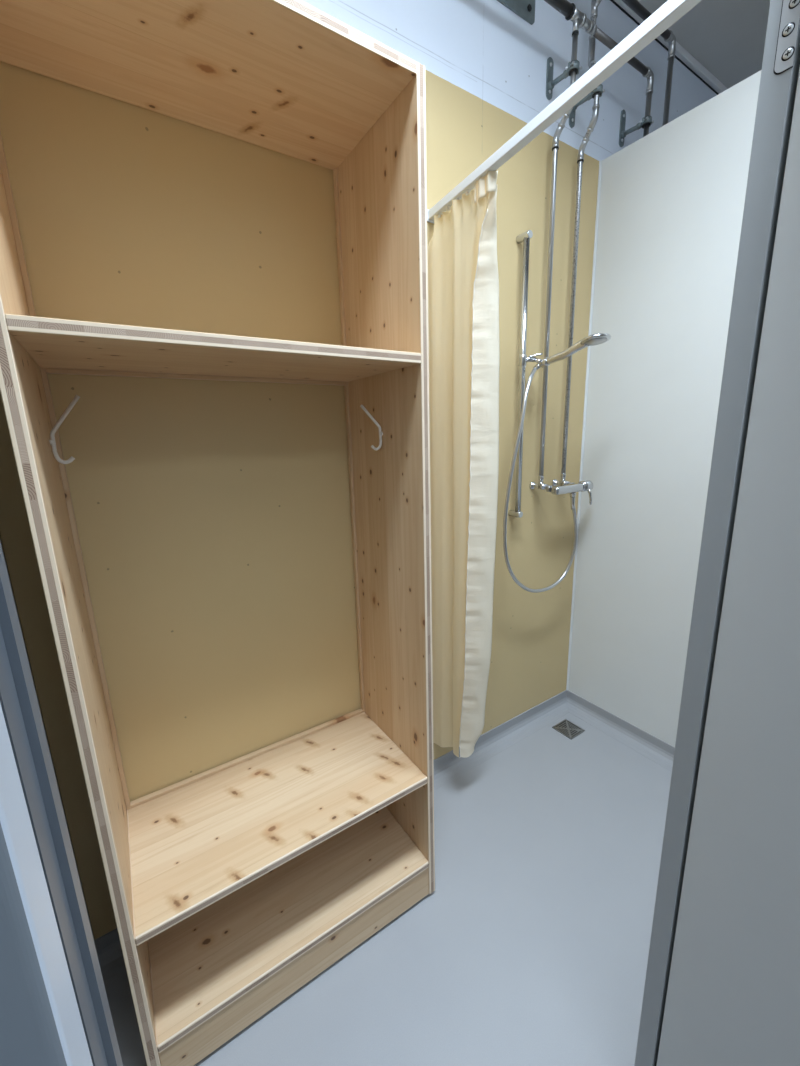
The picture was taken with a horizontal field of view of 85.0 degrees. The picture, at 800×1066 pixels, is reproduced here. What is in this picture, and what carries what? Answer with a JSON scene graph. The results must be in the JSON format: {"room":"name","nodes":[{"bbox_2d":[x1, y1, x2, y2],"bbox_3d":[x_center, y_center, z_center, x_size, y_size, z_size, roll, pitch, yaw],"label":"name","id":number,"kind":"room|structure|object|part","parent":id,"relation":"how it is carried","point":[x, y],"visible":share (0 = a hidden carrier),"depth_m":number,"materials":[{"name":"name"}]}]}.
{"room":"shower changing room","nodes":[
{"label":"shower changing room","id":0,"kind":"room"},
{"bbox_2d":[0,536,97,955],"bbox_3d":[-0.595,0.076,0.513,0.027,2.472,1.050,-10,15,-32],"label":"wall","id":1,"kind":"structure","parent":0,"point":[0,536],"depth_m":1.05,"materials":[{"name":"paint"}]},
{"bbox_2d":[0,703,92,1065],"bbox_3d":[-0.501,0.195,-0.023,0.806,2.470,0.036,-10,15,-32],"label":"door","id":2,"kind":"structure","parent":1,"relation":"attached to","point":[41,1024],"depth_m":0.19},
{"bbox_2d":[0,0,716,938],"bbox_3d":[0.402,-0.516,1.744,4.600,3.033,0.060,-10,15,-32],"label":"wall","id":3,"kind":"structure","parent":0,"point":[213,517],"depth_m":1.21,"materials":[{"name":"paint"}]},
{"bbox_2d":[95,690,568,980],"bbox_3d":[0.040,1.017,1.736,2.067,0.074,0.068,-10,15,-32],"label":"baseboard","id":4,"kind":"structure","parent":3,"relation":"attached to","point":[448,766],"depth_m":1.97,"materials":[{"name":"grey plastic"}]},
{"bbox_2d":[497,0,534,24],"bbox_3d":[0.391,-1.725,1.371,0.240,0.108,0.131,-10,15,-32],"label":"bracket","id":5,"kind":"object","parent":3,"relation":"attached to","point":[525,9],"visible":1,"depth_m":1.45,"materials":[{"name":"grey metal"}]},
{"bbox_2d":[538,0,596,483],"bbox_3d":[-0.356,-0.808,1.037,2.466,1.573,0.096,-10,15,-32],"label":"pipe","id":6,"kind":"object","parent":5,"relation":"attached to","point":[579,19],"visible":0.8,"depth_m":1.60,"materials":[{"name":"metal"}]},
{"bbox_2d":[508,230,549,517],"bbox_3d":[0.503,-0.578,1.690,0.138,1.051,0.058,5,14,26],"label":"riser rail","id":7,"kind":"object","parent":3,"relation":"attached to","point":[525,237],"visible":0.99,"depth_m":1.66,"materials":[{"name":"silver metal"}]},
{"bbox_2d":[538,333,610,366],"bbox_3d":[0.632,-0.658,1.586,0.098,0.081,0.264,-10,15,-32],"label":"shower","id":8,"kind":"object","parent":7,"relation":"attached to","point":[599,338],"visible":0.99,"depth_m":1.54,"materials":[{"name":"silver metal"}]},
{"bbox_2d":[529,479,592,504],"bbox_3d":[0.703,-0.173,1.892,0.254,0.108,0.145,-10,15,-32],"label":"shower mixer","id":9,"kind":"object","parent":3,"relation":"attached to","point":[564,487],"visible":1,"depth_m":1.85,"materials":[{"name":"silver metal"}]},
{"bbox_2d":[503,363,577,592],"bbox_3d":[0.576,-0.201,1.782,0.446,0.936,0.062,-9,15,-29],"label":"shower hose","id":10,"kind":"object","parent":9,"relation":"attached to","point":[536,367],"visible":1,"depth_m":1.69,"materials":[{"name":"silver metal"}]},
{"bbox_3d":[0.804,-0.204,1.899,0.068,0.047,0.047,-10,15,-32],"label":"handle","id":11,"kind":"part","parent":9,"relation":"part of","materials":[{"name":"silver metal"}]},
{"bbox_3d":[0.825,-0.159,1.902,0.025,0.069,0.015,5,14,28],"label":"lever","id":12,"kind":"part","parent":9,"relation":"part of","materials":[{"name":"silver metal"}]},
{"bbox_2d":[546,57,581,99],"bbox_3d":[0.562,-1.617,1.510,0.052,0.125,0.128,-10,15,-32],"label":"bracket","id":13,"kind":"object","parent":3,"relation":"attached to","point":[573,65],"visible":0.95,"depth_m":1.55,"materials":[{"name":"metal"}]},
{"bbox_3d":[0.537,-1.629,1.566,0.031,0.125,0.005,-10,15,-32],"label":"wall plate","id":14,"kind":"part","parent":13,"relation":"part of","materials":[{"name":"grey metal"}]},
{"bbox_3d":[0.559,-1.595,1.533,0.025,0.030,0.091,-8,14,-27],"label":"arm","id":15,"kind":"part","parent":13,"relation":"part of"},
{"bbox_2d":[427,0,701,223],"bbox_3d":[0.348,-0.949,0.988,0.034,0.076,0.972,-9,15,-30],"label":"rail","id":16,"kind":"object","parent":3,"relation":"attached to","point":[671,11],"visible":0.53,"depth_m":0.92,"materials":[{"name":"white metal"}]},
{"bbox_2d":[427,171,499,757],"bbox_3d":[0.226,-0.055,1.500,0.100,1.919,0.288,-10,15,-32],"label":"shower curtain","id":17,"kind":"object","parent":16,"relation":"hanging from","point":[464,345],"visible":1,"depth_m":1.44,"materials":[{"name":"fabric"}]},
{"bbox_2d":[569,84,604,127],"bbox_3d":[0.677,-1.593,1.593,0.052,0.125,0.128,-10,15,-32],"label":"bracket","id":18,"kind":"object","parent":3,"relation":"attached to","point":[599,89],"visible":0.63,"depth_m":1.60,"materials":[{"name":"metal"}]},
{"bbox_3d":[0.651,-1.604,1.649,0.031,0.125,0.005,-10,15,-32],"label":"wall plate","id":19,"kind":"part","parent":18,"relation":"part of","materials":[{"name":"grey metal"}]},
{"bbox_2d":[561,0,601,480],"bbox_3d":[0.709,-1.063,1.707,0.049,1.721,0.090,-10,15,-32],"label":"pipe","id":20,"kind":"object","parent":18,"relation":"attached to","point":[594,3],"visible":0.91,"depth_m":1.70,"materials":[{"name":"metal"}]},
{"bbox_2d":[622,0,675,125],"bbox_3d":[-0.126,-0.922,1.133,2.985,1.723,0.030,-10,15,-32],"label":"pipe","id":21,"kind":"object","parent":20,"relation":"attached to","point":[640,10],"visible":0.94,"depth_m":1.73,"materials":[{"name":"metal"}]},
{"bbox_3d":[0.673,-1.594,1.610,0.025,0.030,0.091,-8,14,-27],"label":"arm","id":22,"kind":"part","parent":18,"relation":"part of"},
{"bbox_2d":[619,109,653,146],"bbox_3d":[0.951,-1.671,1.762,0.052,0.130,0.128,-10,15,-32],"label":"bracket","id":23,"kind":"object","parent":3,"relation":"attached to","point":[645,120],"visible":0.97,"depth_m":1.80,"materials":[{"name":"metal"}]},
{"bbox_3d":[0.925,-1.683,1.817,0.031,0.130,0.005,-10,15,-32],"label":"wall plate","id":24,"kind":"part","parent":23,"relation":"part of","materials":[{"name":"grey metal"}]},
{"bbox_2d":[593,27,653,136],"bbox_3d":[0.848,-1.009,1.772,0.383,1.559,0.028,-10,15,-32],"label":"pipe","id":25,"kind":"object","parent":23,"relation":"attached to","point":[646,71],"visible":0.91,"depth_m":1.67,"materials":[{"name":"metal"}]},
{"bbox_3d":[0.948,-1.648,1.784,0.025,0.030,0.091,-8,14,-27],"label":"arm","id":26,"kind":"part","parent":23,"relation":"part of"},
{"bbox_2d":[610,0,727,94],"bbox_3d":[0.404,-1.976,1.395,4.450,0.032,0.022,-10,15,-32],"label":"pipe","id":27,"kind":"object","parent":3,"relation":"attached to","point":[682,55],"depth_m":1.96,"materials":[{"name":"grey metal"}]},
{"bbox_2d":[103,713,671,1065],"bbox_3d":[1.271,1.240,0.856,4.600,0.050,3.060,-10,15,-32],"label":"floor","id":28,"kind":"structure","parent":0,"point":[530,945],"depth_m":1.23,"materials":[{"name":"grey plastic"}]},
{"bbox_2d":[0,0,434,1065],"bbox_3d":[-0.349,0.107,1.086,0.777,2.146,0.389,-10,15,-32],"label":"wardrobe","id":29,"kind":"object","parent":28,"relation":"on","point":[233,885],"visible":1,"depth_m":1.03,"materials":[{"name":"brown wood"}]},
{"bbox_3d":[-0.664,0.155,0.883,0.022,2.134,0.389,-10,15,-32],"label":"panel","id":30,"kind":"part","parent":29,"relation":"part of","materials":[{"name":"brown wood"}]},
{"bbox_2d":[5,314,420,381],"bbox_3d":[-0.363,-0.385,0.975,0.732,0.022,0.389,-10,15,-32],"label":"shelf","id":31,"kind":"object","parent":29,"relation":"attached to","point":[51,345],"depth_m":0.87,"materials":[{"name":"brown wood"}]},
{"bbox_3d":[-0.332,0.735,1.227,0.732,0.022,0.389,-10,15,-32],"label":"bench seat","id":32,"kind":"part","parent":29,"relation":"part of","materials":[{"name":"brown wood"}]},
{"bbox_2d":[148,807,428,1052],"bbox_3d":[-0.324,1.029,1.293,0.732,0.022,0.389,-10,15,-32],"label":"shoe shelf","id":33,"kind":"object","parent":29,"relation":"attached to","point":[208,962],"depth_m":1.17,"materials":[{"name":"brown wood"}]},
{"bbox_3d":[-0.035,0.047,1.286,0.022,2.134,0.389,-10,15,-32],"label":"panel","id":34,"kind":"part","parent":29,"relation":"part of","materials":[{"name":"brown wood"}]},
{"bbox_2d":[552,719,584,739],"bbox_3d":[0.812,0.945,2.105,0.107,0.004,0.107,-10,15,-32],"label":"floor drain","id":35,"kind":"object","parent":28,"relation":"on","point":[565,727],"visible":1,"depth_m":2.10,"materials":[{"name":"metal"}]},
{"bbox_2d":[568,70,760,746],"bbox_3d":[1.152,-0.224,1.631,0.030,2.472,1.050,-10,15,-32],"label":"wall","id":36,"kind":"structure","parent":0,"point":[672,200],"depth_m":1.75,"materials":[{"name":"white paint"}]},
{"bbox_2d":[566,160,601,689],"bbox_3d":[0.848,-0.343,2.039,0.007,2.402,0.009,-10,15,-32],"label":"trim","id":37,"kind":"structure","parent":36,"relation":"attached to","point":[600,161],"depth_m":1.98,"materials":[{"name":"grey plastic"}]},
{"bbox_2d":[567,690,674,771],"bbox_3d":[1.121,0.950,1.901,0.068,0.074,0.970,-10,15,-32],"label":"baseboard","id":38,"kind":"structure","parent":36,"relation":"attached to","point":[635,738],"depth_m":2.04,"materials":[{"name":"grey plastic"}]},
{"bbox_2d":[637,0,769,88],"bbox_3d":[1.187,-1.767,0.181,4.600,0.050,3.060,-10,15,-32],"label":"ceiling","id":39,"kind":"structure","parent":0,"point":[727,37],"depth_m":1.86,"materials":[{"name":"grey paint"}]},
{"bbox_3d":[0.532,0.004,0.695,2.067,2.472,0.033,-10,15,-32],"label":"wall","id":40,"kind":"structure","parent":0,"visible":0},
{"bbox_2d":[0,0,799,1065],"bbox_3d":[0.372,0.333,0.166,0.895,2.070,0.830,-10,15,-32],"label":"door frame","id":41,"kind":"structure","parent":40,"relation":"in","point":[722,986],"depth_m":0.63,"materials":[{"name":"grey metal"}]},
{"bbox_3d":[-0.199,0.328,0.261,0.045,2.070,0.044,-10,15,-32],"label":"strike post","id":42,"kind":"part","parent":41,"relation":"part of","materials":[{"name":"grey metal"}]},
{"bbox_3d":[0.500,0.206,0.715,0.060,2.070,0.033,-10,15,-32],"label":"frame post","id":43,"kind":"part","parent":41,"relation":"part of","materials":[{"name":"grey metal"}]}
]}

